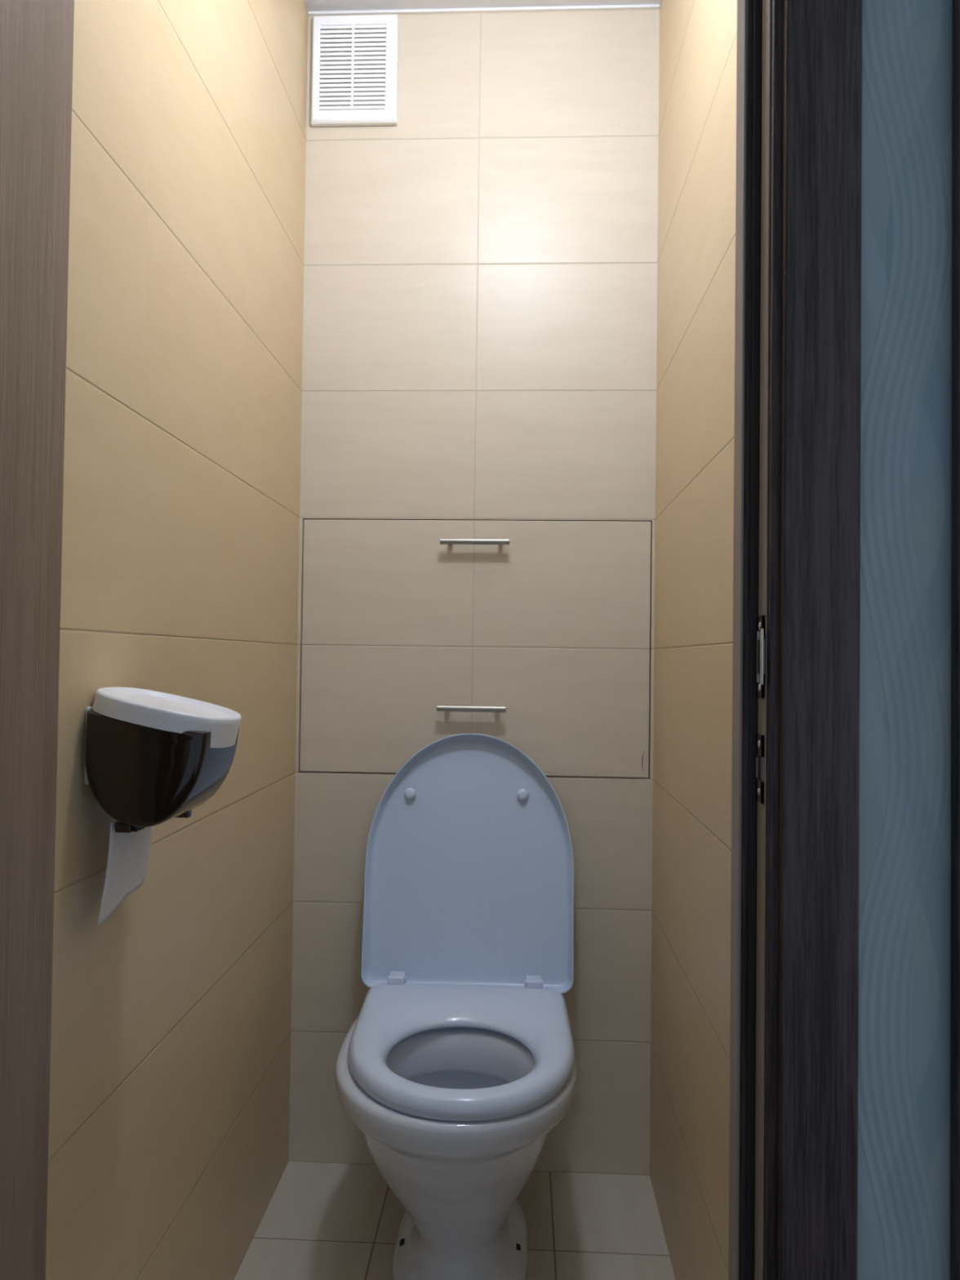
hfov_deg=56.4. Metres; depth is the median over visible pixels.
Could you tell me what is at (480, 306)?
wall
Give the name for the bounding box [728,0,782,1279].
trim
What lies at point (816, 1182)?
trim
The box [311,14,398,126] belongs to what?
air vent
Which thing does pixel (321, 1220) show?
floor
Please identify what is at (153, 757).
dispenser
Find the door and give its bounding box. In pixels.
[0,0,59,1279]
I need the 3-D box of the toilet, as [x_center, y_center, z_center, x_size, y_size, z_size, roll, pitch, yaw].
[-0.035,0.648,1.592,0.424,0.920,0.570,1,-1,3]
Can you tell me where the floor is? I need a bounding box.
[233,1161,675,1279]
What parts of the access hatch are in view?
handle, handle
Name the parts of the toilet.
bowl, seat, lid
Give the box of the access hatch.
[299,519,650,777]
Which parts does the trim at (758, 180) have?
strike plate, strike plate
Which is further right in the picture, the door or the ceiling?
the ceiling
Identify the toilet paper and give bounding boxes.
[97,821,153,927]
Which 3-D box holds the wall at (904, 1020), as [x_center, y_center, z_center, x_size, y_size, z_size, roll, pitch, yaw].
[-0.144,-0.226,0.771,2.600,2.870,0.063,1,-1,3]
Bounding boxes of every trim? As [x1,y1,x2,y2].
[30,0,74,1279]
[307,4,659,14]
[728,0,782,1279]
[775,0,862,1279]
[950,0,959,1279]
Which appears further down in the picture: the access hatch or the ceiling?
the access hatch
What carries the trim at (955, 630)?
attached to the wall at (904, 1020)
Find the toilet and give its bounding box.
[334,733,577,1279]
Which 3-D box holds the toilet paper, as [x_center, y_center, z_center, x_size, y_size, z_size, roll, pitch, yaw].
[-0.405,0.257,1.035,0.011,0.110,0.134,1,-1,2]
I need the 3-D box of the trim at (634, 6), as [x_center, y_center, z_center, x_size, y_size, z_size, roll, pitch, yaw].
[0.005,-1.365,1.939,0.763,0.007,0.004,1,-1,3]
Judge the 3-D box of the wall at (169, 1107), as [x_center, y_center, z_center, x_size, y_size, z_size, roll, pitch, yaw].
[-0.477,-0.134,1.376,0.120,2.704,1.120,1,-1,3]
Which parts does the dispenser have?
plate, lid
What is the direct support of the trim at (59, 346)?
attached to the wall at (904, 1020)
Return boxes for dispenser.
[84,686,241,832]
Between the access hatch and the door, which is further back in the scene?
the access hatch
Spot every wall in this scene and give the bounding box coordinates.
[45,0,308,1279]
[288,7,659,1175]
[649,0,737,1279]
[857,0,952,1279]
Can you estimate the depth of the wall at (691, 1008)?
1.46 m
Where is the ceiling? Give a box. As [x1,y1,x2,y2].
[304,0,660,11]

